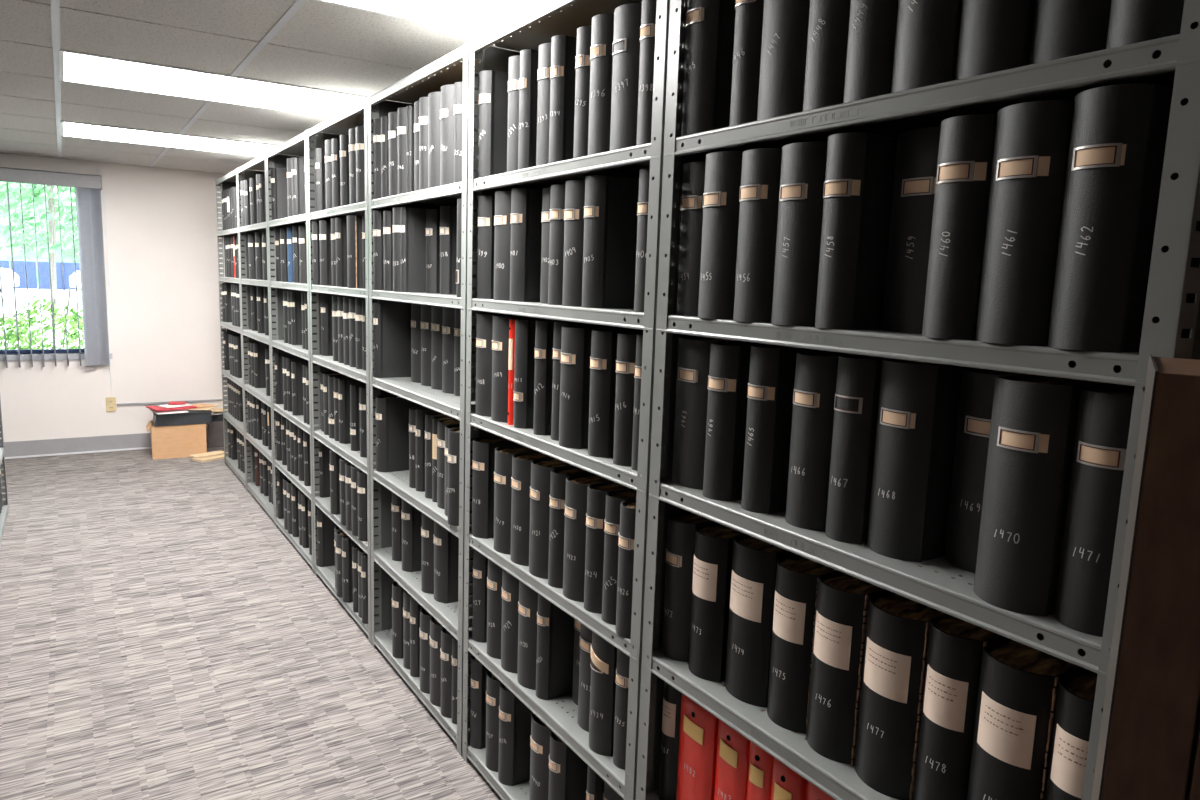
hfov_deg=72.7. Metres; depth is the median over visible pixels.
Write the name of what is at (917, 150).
book
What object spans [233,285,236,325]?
book
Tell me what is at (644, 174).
book
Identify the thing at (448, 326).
book
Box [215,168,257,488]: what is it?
shelving unit
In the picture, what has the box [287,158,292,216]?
book
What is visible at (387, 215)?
book
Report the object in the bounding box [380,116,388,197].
book
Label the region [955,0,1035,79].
book
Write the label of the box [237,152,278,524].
shelving unit
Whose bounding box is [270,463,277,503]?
book
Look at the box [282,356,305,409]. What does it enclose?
book
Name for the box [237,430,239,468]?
book
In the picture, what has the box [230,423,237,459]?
book
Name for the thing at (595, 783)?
book
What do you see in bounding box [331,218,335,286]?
book
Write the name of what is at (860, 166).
book
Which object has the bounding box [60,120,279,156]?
ceiling light
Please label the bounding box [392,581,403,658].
book
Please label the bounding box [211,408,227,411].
folder
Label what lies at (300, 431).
book
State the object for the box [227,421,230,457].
book
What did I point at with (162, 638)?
floor
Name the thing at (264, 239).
book
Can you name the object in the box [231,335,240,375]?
book
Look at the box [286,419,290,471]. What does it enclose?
book
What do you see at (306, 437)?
book
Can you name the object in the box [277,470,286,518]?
book
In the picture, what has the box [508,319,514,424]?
book
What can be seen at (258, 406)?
book
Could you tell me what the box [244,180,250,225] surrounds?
book
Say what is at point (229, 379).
book
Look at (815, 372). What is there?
book
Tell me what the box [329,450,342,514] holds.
book
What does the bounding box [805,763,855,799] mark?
binder
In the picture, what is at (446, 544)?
book
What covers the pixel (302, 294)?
book
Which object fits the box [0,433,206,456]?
baseboard
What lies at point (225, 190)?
book
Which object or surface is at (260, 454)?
book
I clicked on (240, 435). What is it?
book
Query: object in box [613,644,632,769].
book
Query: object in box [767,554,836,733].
book
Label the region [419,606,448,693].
book
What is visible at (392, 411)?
book
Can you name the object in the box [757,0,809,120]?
book
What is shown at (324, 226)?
book
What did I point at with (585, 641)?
book
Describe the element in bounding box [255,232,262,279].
book
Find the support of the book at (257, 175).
on the shelving unit at (259, 164)
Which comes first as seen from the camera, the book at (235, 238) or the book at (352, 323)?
the book at (352, 323)
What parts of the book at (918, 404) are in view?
label frame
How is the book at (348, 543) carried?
on the shelving unit at (357, 114)
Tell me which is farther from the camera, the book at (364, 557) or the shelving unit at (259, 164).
the shelving unit at (259, 164)
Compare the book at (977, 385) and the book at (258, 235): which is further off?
the book at (258, 235)
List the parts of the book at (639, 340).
label frame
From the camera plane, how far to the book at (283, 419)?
4.63 m
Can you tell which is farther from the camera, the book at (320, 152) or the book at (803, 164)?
the book at (320, 152)
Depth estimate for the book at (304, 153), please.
3.94 m
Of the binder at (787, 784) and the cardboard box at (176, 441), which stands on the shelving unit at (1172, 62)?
the binder at (787, 784)
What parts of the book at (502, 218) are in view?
label frame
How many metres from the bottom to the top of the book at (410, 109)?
0.290 m
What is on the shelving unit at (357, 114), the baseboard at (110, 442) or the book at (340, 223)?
the book at (340, 223)
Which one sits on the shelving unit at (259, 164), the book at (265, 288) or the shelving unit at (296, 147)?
the book at (265, 288)
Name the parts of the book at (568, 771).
label frame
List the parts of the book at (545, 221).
label frame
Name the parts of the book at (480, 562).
label frame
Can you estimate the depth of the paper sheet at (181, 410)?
6.42 m
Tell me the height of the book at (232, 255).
0.288 m
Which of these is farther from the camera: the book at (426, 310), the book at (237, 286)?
the book at (237, 286)
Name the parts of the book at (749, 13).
label frame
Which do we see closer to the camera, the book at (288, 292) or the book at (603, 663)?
the book at (603, 663)
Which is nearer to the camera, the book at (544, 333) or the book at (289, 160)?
the book at (544, 333)
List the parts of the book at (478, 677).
label frame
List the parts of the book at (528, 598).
label frame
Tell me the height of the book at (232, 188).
0.292 m
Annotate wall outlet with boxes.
[106,397,116,411]
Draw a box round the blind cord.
[103,186,110,285]
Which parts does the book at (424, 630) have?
label frame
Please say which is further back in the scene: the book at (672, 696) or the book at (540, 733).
the book at (540, 733)
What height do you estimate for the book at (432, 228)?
0.286 m
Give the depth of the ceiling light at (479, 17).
2.42 m
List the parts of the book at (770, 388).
label frame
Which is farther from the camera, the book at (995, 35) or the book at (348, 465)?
the book at (348, 465)
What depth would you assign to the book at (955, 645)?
1.15 m
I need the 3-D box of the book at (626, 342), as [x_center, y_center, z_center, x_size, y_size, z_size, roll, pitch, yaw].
[0.170,-0.008,1.850,0.318,0.285,0.066,-3,10,-33]
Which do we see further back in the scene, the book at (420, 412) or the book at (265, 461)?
the book at (265, 461)
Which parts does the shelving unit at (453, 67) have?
post, panel, shelf, shelf, shelf, shelf, shelf, shelf, shelf, post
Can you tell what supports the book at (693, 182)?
on the shelving unit at (1172, 62)
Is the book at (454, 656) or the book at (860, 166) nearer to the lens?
the book at (860, 166)
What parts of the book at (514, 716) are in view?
label frame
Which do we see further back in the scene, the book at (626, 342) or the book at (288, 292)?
the book at (288, 292)
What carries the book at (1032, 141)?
on the shelving unit at (1172, 62)
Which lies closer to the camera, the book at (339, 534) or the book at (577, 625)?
the book at (577, 625)
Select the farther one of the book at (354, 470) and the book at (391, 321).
the book at (354, 470)
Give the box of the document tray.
[153,410,211,426]
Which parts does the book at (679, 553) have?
label frame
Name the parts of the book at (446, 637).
label frame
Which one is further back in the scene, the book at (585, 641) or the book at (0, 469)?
the book at (0, 469)
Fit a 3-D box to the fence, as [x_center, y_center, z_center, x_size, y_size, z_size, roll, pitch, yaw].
[-25.093,-5.820,38.115,60.080,1.380,0.120,-3,10,-33]
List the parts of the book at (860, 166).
label frame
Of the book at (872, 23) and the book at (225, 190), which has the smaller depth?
the book at (872, 23)
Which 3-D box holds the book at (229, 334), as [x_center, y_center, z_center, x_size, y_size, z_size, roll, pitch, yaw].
[-2.569,-0.340,6.028,0.319,0.292,0.084,-3,10,-33]
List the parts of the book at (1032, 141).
label frame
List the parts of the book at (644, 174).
label frame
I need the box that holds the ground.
[0,288,83,349]
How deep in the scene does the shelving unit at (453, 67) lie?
2.81 m
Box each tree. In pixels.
[0,182,78,304]
[59,194,76,230]
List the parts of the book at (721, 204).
label frame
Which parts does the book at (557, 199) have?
label frame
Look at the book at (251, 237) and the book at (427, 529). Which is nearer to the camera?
the book at (427, 529)
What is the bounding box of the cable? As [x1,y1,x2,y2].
[97,162,111,393]
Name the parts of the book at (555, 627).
label frame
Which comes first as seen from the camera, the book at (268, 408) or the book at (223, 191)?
the book at (268, 408)
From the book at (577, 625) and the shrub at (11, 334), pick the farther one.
the shrub at (11, 334)
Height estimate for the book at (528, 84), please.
0.291 m
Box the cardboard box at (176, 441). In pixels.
[146,420,207,459]
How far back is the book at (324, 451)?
3.99 m
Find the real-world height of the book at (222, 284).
0.288 m
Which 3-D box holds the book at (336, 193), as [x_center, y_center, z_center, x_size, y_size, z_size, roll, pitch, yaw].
[-1.022,-0.979,3.584,0.311,0.291,0.052,-3,10,-33]
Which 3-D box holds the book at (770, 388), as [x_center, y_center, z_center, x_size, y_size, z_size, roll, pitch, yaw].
[0.397,0.045,1.518,0.318,0.292,0.069,-3,10,-33]
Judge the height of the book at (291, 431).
0.294 m
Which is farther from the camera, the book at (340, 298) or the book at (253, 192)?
the book at (253, 192)
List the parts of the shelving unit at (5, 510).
shelf, shelf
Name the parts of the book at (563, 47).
label frame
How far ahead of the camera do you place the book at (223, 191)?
5.98 m
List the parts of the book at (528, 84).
label frame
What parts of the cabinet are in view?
door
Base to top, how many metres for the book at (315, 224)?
0.293 m
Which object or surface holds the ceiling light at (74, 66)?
attached to the ceiling
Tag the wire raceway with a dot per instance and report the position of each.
(165, 402)
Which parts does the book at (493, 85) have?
label frame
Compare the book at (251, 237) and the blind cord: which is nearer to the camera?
the book at (251, 237)
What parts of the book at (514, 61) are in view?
label frame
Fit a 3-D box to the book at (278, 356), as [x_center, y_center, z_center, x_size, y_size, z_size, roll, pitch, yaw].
[-1.742,-0.131,4.775,0.310,0.294,0.048,-3,10,-33]
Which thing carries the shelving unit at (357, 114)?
on the floor
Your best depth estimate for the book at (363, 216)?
3.26 m
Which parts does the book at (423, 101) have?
label frame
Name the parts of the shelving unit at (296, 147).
post, shelf, shelf, panel, shelf, shelf, shelf, shelf, shelf, post, panel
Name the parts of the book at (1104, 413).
label frame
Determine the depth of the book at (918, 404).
1.20 m
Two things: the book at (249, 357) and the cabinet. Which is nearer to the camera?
the cabinet
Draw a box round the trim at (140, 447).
[5,447,150,458]
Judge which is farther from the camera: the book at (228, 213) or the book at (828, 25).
the book at (228, 213)
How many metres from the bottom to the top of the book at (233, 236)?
0.292 m
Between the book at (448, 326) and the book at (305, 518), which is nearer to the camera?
the book at (448, 326)
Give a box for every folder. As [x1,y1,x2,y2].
[146,403,196,410]
[168,401,185,404]
[183,405,218,409]
[189,450,227,457]
[192,454,223,462]
[193,403,214,407]
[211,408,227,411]
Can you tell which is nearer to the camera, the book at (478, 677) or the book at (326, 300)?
the book at (478, 677)
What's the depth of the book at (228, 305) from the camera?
6.08 m
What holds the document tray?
on the cardboard box at (176, 441)
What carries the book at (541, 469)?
on the shelving unit at (524, 31)
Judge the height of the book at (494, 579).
0.291 m
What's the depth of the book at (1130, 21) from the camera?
0.88 m
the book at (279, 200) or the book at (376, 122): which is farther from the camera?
the book at (279, 200)
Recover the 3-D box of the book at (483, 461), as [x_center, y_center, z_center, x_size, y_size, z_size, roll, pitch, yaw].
[-0.238,0.255,2.496,0.327,0.287,0.088,-3,10,-33]
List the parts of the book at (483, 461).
label frame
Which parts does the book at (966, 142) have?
label frame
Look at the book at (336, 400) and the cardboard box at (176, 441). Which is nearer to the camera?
the book at (336, 400)
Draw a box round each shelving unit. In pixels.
[0,398,8,546]
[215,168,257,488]
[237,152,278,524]
[266,130,320,572]
[307,97,381,643]
[368,41,483,755]
[462,0,684,799]
[635,0,1199,799]
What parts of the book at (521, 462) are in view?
label frame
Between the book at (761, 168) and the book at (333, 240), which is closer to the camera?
the book at (761, 168)
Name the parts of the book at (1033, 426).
label frame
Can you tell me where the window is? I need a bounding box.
[0,181,112,360]
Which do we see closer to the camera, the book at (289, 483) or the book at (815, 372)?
the book at (815, 372)
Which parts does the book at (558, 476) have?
label frame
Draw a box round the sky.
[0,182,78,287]
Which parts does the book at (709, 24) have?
label frame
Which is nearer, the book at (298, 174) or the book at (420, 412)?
the book at (420, 412)
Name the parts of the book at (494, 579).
label frame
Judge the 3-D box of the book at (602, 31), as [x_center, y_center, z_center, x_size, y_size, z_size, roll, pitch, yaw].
[0.115,-0.691,1.861,0.316,0.292,0.083,-3,10,-33]
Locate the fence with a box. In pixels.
[0,260,80,289]
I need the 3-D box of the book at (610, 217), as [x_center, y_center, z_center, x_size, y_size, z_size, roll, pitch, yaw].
[0.097,-0.364,1.925,0.311,0.292,0.076,-3,10,-33]
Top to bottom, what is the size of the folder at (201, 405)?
0.007 m
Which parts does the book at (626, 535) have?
label frame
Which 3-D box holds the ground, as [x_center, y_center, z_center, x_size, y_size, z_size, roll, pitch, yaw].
[-15.257,-2.535,23.290,90.000,0.200,40.150,-3,10,-33]
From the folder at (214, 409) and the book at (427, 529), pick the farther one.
the folder at (214, 409)
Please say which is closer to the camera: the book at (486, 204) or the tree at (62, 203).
the book at (486, 204)
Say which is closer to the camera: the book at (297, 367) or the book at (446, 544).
the book at (446, 544)
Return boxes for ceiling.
[0,0,539,173]
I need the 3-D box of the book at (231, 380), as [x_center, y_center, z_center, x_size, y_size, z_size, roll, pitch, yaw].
[-2.620,-0.025,6.183,0.321,0.286,0.084,-3,10,-33]
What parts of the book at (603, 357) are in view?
label frame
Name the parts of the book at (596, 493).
label frame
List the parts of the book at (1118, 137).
label frame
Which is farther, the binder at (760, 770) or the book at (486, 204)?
the book at (486, 204)
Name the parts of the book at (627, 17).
label frame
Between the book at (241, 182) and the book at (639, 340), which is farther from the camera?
the book at (241, 182)
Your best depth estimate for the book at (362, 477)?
3.36 m
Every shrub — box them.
[0,287,83,349]
[0,297,48,349]
[59,308,83,348]
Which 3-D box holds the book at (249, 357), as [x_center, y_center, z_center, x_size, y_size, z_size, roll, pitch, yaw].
[-2.212,-0.251,5.522,0.320,0.286,0.084,-3,10,-33]
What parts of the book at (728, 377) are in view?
label frame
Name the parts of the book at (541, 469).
label frame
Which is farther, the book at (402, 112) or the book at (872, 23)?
the book at (402, 112)
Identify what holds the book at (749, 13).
on the shelving unit at (1172, 62)
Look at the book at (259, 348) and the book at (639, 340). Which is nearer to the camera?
the book at (639, 340)
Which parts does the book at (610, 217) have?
label frame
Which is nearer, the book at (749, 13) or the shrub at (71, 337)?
the book at (749, 13)
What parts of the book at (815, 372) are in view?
label frame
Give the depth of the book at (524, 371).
2.16 m
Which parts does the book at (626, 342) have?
label frame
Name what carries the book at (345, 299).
on the shelving unit at (357, 114)
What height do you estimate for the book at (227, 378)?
0.288 m
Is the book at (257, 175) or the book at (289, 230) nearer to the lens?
the book at (289, 230)
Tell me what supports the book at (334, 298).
on the shelving unit at (357, 114)
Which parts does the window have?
sill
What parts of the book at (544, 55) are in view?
label frame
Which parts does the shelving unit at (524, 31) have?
post, shelf, panel, shelf, shelf, shelf, shelf, shelf, shelf, post, panel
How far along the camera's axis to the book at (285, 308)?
4.49 m
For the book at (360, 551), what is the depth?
3.44 m
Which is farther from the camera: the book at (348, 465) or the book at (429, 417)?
the book at (348, 465)
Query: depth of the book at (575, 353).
1.93 m
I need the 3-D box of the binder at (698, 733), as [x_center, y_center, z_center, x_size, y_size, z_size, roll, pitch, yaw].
[0.305,0.728,1.732,0.294,0.272,0.106,-3,10,-33]
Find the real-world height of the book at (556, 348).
0.292 m
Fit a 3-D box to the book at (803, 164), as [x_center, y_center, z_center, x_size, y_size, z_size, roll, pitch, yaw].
[0.431,-0.271,1.392,0.319,0.286,0.094,-3,10,-33]
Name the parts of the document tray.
tray lid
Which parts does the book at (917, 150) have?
label frame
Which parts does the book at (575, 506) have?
label frame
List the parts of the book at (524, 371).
label frame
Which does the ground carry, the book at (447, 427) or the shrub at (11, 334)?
the shrub at (11, 334)
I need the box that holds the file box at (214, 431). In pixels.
[206,414,227,446]
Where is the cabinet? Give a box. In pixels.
[1091,353,1199,799]
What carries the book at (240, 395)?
on the shelving unit at (231, 177)
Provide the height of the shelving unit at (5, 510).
2.150 m
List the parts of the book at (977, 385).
label frame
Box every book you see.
[0,469,2,506]
[221,191,223,229]
[221,283,225,321]
[223,191,225,229]
[223,332,239,369]
[224,283,237,321]
[225,190,227,229]
[225,237,228,276]
[227,189,229,228]
[227,237,231,276]
[227,378,229,412]
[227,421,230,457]
[229,188,231,228]
[229,334,240,374]
[229,379,231,414]
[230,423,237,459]
[231,187,235,228]
[231,237,233,277]
[231,284,238,324]
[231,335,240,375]
[231,380,233,416]
[233,236,234,277]
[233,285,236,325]
[233,336,236,376]
[233,382,236,418]
[234,187,240,227]
[234,236,237,277]
[235,384,238,420]
[236,236,246,277]
[236,285,248,326]
[236,336,247,377]
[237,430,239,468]
[238,385,247,421]
[239,432,242,471]
[240,181,244,226]
[242,435,252,472]
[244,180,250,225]
[247,392,250,433]
[248,234,255,278]
[248,342,262,384]
[249,178,256,224]
[249,393,252,435]
[250,343,254,386]
[251,286,257,330]
[252,395,256,438]
[253,343,274,387]
[254,447,259,485]
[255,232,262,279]
[256,174,264,222]
[256,398,261,439]
[257,286,264,332]
[259,174,271,222]
[259,451,263,493]
[261,401,263,444]
[262,232,274,279]
[262,455,268,495]
[263,403,267,445]
[264,287,277,334]
[265,348,276,395]
[267,405,275,449]
[267,460,271,502]
[270,168,287,219]
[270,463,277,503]
[274,353,305,403]
[275,229,280,280]
[275,411,281,460]
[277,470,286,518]
[280,228,287,281]
[281,415,286,464]
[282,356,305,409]
[283,290,298,342]
[283,478,289,529]
[286,358,307,411]
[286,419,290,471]
[286,481,292,533]
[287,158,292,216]
[287,228,293,282]
[287,291,306,343]
[289,421,294,474]
[290,292,306,344]
[291,158,304,215]
[291,361,308,415]
[291,484,299,536]
[292,226,299,282]
[293,424,298,475]
[297,427,303,480]
[298,490,302,544]
[299,226,312,283]
[301,293,305,348]
[301,493,310,547]
[302,364,317,422]
[303,430,318,485]
[304,153,314,213]
[304,293,319,349]
[306,367,320,424]
[308,499,316,554]
[311,221,319,284]
[315,148,325,210]
[317,508,336,566]
[318,441,330,497]
[319,221,331,285]
[320,294,342,355]
[320,371,335,431]
[323,372,342,434]
[325,140,331,208]
[328,375,345,438]
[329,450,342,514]
[331,138,340,207]
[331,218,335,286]
[332,296,351,360]
[333,376,361,440]
[334,526,340,588]
[335,217,347,286]
[335,530,347,597]
[337,296,347,362]
[338,378,365,443]
[339,135,349,205]
[339,458,347,525]
[342,536,357,602]
[343,297,359,364]
[345,462,352,530]
[347,215,362,287]
[348,128,355,203]
[349,299,355,366]
[350,384,365,450]
[351,465,362,535]
[352,544,378,612]
[355,126,373,202]
[355,298,365,368]
[357,470,377,540]
[357,548,365,617]
[359,387,377,457]
[361,553,378,623]
[362,215,372,288]
[362,300,376,370]
[372,211,383,289]
[373,118,380,198]
[373,303,412,377]
[375,395,423,471]
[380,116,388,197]
[383,211,392,290]
[388,112,397,195]
[391,492,401,560]
[392,207,400,291]
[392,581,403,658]
[397,107,406,193]
[400,207,426,292]
[401,499,421,571]
[403,590,410,669]
[407,106,413,192]
[409,407,425,487]
[410,596,422,676]
[411,304,421,382]
[414,101,418,190]
[415,408,451,491]
[419,97,427,189]
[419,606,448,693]
[420,305,432,385]
[421,513,433,593]
[424,412,451,498]
[425,209,439,293]
[428,92,440,187]
[429,617,442,706]
[431,306,442,389]
[432,417,453,501]
[433,521,472,603]
[437,419,459,508]
[439,206,456,294]
[440,84,453,185]
[440,627,451,717]
[442,307,454,393]
[444,424,473,515]
[447,427,474,525]
[451,636,470,723]
[453,82,478,182]
[454,308,475,395]
[456,199,476,296]
[470,653,488,748]
[472,436,519,538]
[472,545,487,642]
[476,313,508,416]
[477,196,494,298]
[478,70,507,177]
[486,671,500,771]
[487,559,501,658]
[491,315,543,422]
[494,191,510,300]
[494,445,535,554]
[498,682,531,785]
[501,569,518,673]
[507,55,519,171]
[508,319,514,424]
[510,188,542,301]
[510,451,552,565]
[513,319,560,428]
[517,580,537,689]
[518,49,538,169]
[529,458,573,578]
[529,701,573,799]
[533,320,569,434]
[536,43,550,165]
[536,594,573,699]
[540,187,550,303]
[548,185,564,304]
[548,466,590,587]
[548,722,588,799]
[549,35,576,162]
[551,322,638,440]
[559,326,630,448]
[562,180,584,306]
[563,473,619,601]
[572,619,580,704]
[573,26,591,158]
[578,623,591,731]
[582,175,638,308]
[584,479,632,613]
[586,766,603,799]
[588,13,613,154]
[588,329,647,457]
[589,631,616,756]
[602,489,636,624]
[603,774,623,799]
[610,3,641,150]
[613,333,642,466]
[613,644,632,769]
[616,499,654,638]
[631,334,657,470]
[634,168,653,311]
[636,0,660,145]
[659,663,688,799]
[662,511,715,661]
[672,336,743,489]
[676,161,705,316]
[681,0,735,135]
[688,523,743,681]
[698,151,743,319]
[703,342,769,500]
[725,534,795,707]
[729,0,763,125]
[733,148,781,322]
[741,345,830,513]
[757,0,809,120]
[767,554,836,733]
[771,142,827,326]
[785,352,857,530]
[803,0,850,110]
[806,561,937,764]
[815,132,896,329]
[825,355,891,543]
[843,0,897,102]
[854,576,970,799]
[867,359,976,561]
[882,126,940,333]
[891,0,961,92]
[913,614,1005,799]
[922,114,996,339]
[944,368,1119,572]
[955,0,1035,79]
[967,633,1085,799]
[973,375,1118,616]
[975,100,1073,345]
[1029,0,1110,64]
[1044,669,1102,799]
[1047,84,1199,352]
[1054,385,1144,636]
[1106,0,1198,48]
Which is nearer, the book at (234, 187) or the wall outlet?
the book at (234, 187)
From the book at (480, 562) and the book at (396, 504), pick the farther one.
the book at (396, 504)
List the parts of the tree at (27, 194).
crown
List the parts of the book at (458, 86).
label frame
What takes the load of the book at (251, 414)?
on the shelving unit at (259, 164)
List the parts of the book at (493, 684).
label frame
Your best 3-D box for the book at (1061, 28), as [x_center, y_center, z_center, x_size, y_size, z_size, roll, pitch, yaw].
[0.678,-0.549,1.035,0.316,0.285,0.093,-3,10,-33]
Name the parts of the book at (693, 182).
label frame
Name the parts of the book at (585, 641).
label frame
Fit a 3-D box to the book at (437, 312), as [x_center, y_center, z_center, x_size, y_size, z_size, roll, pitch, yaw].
[-0.472,-0.189,2.939,0.281,0.288,0.099,-3,10,-33]
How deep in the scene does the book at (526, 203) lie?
2.14 m
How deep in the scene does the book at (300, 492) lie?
4.33 m
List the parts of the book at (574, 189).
label frame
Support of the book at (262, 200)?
on the shelving unit at (259, 164)
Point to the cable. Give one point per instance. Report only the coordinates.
(97, 162)
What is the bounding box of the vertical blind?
[0,167,109,367]
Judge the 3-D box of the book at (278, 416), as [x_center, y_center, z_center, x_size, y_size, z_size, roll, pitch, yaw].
[-1.756,0.201,4.826,0.311,0.289,0.052,-3,10,-33]
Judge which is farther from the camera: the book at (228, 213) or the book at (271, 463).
the book at (228, 213)
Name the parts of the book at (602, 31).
label frame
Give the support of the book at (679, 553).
on the shelving unit at (1172, 62)
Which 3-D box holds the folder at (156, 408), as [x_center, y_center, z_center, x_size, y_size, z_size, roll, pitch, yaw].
[-3.430,0.056,6.528,0.250,0.011,0.300,9,11,42]
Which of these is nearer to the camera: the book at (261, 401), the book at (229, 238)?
the book at (261, 401)
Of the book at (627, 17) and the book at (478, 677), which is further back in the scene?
the book at (478, 677)
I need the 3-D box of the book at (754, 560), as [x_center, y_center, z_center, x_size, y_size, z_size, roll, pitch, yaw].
[0.388,0.404,1.589,0.313,0.294,0.112,-3,10,-33]
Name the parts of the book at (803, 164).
label frame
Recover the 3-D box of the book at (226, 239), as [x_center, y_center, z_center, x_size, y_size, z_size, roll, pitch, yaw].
[-2.616,-1.059,6.079,0.322,0.294,0.084,-3,10,-33]
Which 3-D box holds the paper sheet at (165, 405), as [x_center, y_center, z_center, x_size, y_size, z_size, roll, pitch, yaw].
[-3.419,0.043,6.545,0.170,0.006,0.200,7,10,32]
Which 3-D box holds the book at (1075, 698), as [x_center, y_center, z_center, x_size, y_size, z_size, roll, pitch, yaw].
[0.703,0.492,1.086,0.313,0.285,0.077,-3,10,-33]
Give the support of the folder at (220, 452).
on the folder at (204, 459)
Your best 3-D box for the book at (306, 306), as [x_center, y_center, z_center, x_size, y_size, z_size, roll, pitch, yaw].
[-1.378,-0.407,4.237,0.303,0.286,0.041,-3,10,-33]
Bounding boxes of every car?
[0,268,19,291]
[69,271,80,288]
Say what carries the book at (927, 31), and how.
on the shelving unit at (1172, 62)
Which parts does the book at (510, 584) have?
label frame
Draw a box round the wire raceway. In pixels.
[117,399,226,405]
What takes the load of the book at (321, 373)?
on the shelving unit at (357, 114)
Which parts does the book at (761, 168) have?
label frame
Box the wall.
[0,153,239,441]
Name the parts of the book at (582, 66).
label frame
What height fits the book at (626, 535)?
0.289 m
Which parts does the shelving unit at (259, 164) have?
post, shelf, shelf, shelf, panel, shelf, shelf, shelf, shelf, post, panel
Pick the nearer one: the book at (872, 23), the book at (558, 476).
the book at (872, 23)
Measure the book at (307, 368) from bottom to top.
0.287 m
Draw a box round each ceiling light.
[59,49,367,116]
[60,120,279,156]
[316,0,545,34]
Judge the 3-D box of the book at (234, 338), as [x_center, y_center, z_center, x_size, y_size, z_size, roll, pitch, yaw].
[-2.481,-0.316,5.896,0.309,0.288,0.064,-3,10,-33]
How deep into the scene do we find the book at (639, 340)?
1.71 m
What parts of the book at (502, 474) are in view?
label frame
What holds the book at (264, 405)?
on the shelving unit at (259, 164)
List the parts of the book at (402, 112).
label frame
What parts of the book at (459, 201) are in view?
label frame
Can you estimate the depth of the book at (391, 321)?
3.14 m
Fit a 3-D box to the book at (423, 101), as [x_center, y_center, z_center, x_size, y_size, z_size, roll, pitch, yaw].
[-0.451,-0.833,2.716,0.316,0.289,0.074,-3,10,-33]
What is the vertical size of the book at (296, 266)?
0.293 m
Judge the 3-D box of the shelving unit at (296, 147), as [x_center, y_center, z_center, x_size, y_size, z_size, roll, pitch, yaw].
[-1.485,-0.262,4.418,0.386,2.150,0.907,-3,10,-33]
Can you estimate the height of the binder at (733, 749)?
0.272 m
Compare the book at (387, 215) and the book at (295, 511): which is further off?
the book at (295, 511)
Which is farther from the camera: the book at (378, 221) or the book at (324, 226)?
the book at (324, 226)
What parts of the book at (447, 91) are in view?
label frame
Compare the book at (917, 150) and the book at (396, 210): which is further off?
the book at (396, 210)
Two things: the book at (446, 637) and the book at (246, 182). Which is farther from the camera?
the book at (246, 182)
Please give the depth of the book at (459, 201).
2.40 m
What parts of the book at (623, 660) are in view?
label frame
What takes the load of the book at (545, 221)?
on the shelving unit at (524, 31)
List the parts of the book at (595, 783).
label frame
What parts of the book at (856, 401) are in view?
label frame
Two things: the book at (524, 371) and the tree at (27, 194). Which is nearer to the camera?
the book at (524, 371)
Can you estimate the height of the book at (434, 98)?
0.288 m
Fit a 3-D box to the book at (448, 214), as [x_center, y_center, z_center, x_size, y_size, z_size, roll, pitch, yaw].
[-0.415,-0.509,2.814,0.290,0.290,0.060,-3,10,-33]
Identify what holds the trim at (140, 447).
attached to the wall
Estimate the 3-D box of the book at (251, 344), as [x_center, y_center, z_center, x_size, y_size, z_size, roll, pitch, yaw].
[-2.164,-0.240,5.455,0.325,0.285,0.080,-3,10,-33]
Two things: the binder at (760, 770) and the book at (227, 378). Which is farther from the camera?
the book at (227, 378)
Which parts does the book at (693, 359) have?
label frame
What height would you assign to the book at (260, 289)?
0.293 m
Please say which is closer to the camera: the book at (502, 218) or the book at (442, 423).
the book at (502, 218)
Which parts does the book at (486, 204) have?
label frame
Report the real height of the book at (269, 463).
0.293 m
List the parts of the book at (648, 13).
label frame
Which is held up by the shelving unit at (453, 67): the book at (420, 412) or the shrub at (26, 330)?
the book at (420, 412)
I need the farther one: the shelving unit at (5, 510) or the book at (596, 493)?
the shelving unit at (5, 510)
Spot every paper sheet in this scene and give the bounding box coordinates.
[149,409,187,414]
[156,404,190,407]
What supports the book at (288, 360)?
on the shelving unit at (296, 147)
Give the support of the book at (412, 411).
on the shelving unit at (453, 67)
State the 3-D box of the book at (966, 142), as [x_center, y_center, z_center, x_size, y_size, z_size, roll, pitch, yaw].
[0.588,-0.232,1.158,0.323,0.286,0.077,-3,10,-33]
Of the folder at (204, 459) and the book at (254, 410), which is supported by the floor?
the folder at (204, 459)
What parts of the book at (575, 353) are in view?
label frame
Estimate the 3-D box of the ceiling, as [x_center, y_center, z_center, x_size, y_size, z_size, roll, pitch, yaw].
[-1.837,-1.222,1.891,3.900,0.183,10.068,-3,10,-33]
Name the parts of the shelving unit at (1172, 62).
shelf, post, panel, shelf, shelf, shelf, shelf, panel, post, panel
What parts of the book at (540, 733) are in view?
label frame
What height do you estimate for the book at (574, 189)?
0.288 m
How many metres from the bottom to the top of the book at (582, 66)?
0.286 m
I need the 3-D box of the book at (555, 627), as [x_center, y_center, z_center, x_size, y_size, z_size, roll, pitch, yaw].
[-0.036,0.636,2.223,0.307,0.290,0.056,-3,10,-33]
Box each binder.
[676,686,724,799]
[714,711,763,799]
[746,731,806,799]
[771,757,806,799]
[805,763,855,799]
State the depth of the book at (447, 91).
2.46 m
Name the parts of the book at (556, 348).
label frame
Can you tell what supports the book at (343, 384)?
on the shelving unit at (357, 114)
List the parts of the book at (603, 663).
label frame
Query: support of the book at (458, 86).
on the shelving unit at (453, 67)
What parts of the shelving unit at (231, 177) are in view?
post, shelf, shelf, panel, shelf, shelf, shelf, shelf, shelf, post, panel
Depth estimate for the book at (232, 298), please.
5.77 m
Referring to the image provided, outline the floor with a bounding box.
[0,446,529,799]
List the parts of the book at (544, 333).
label frame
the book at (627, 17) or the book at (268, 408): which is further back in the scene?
the book at (268, 408)
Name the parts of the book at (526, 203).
label frame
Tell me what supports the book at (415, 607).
on the shelving unit at (453, 67)
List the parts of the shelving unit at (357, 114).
post, panel, shelf, shelf, shelf, shelf, shelf, shelf, shelf, post, panel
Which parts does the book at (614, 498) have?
label frame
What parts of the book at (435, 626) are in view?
label frame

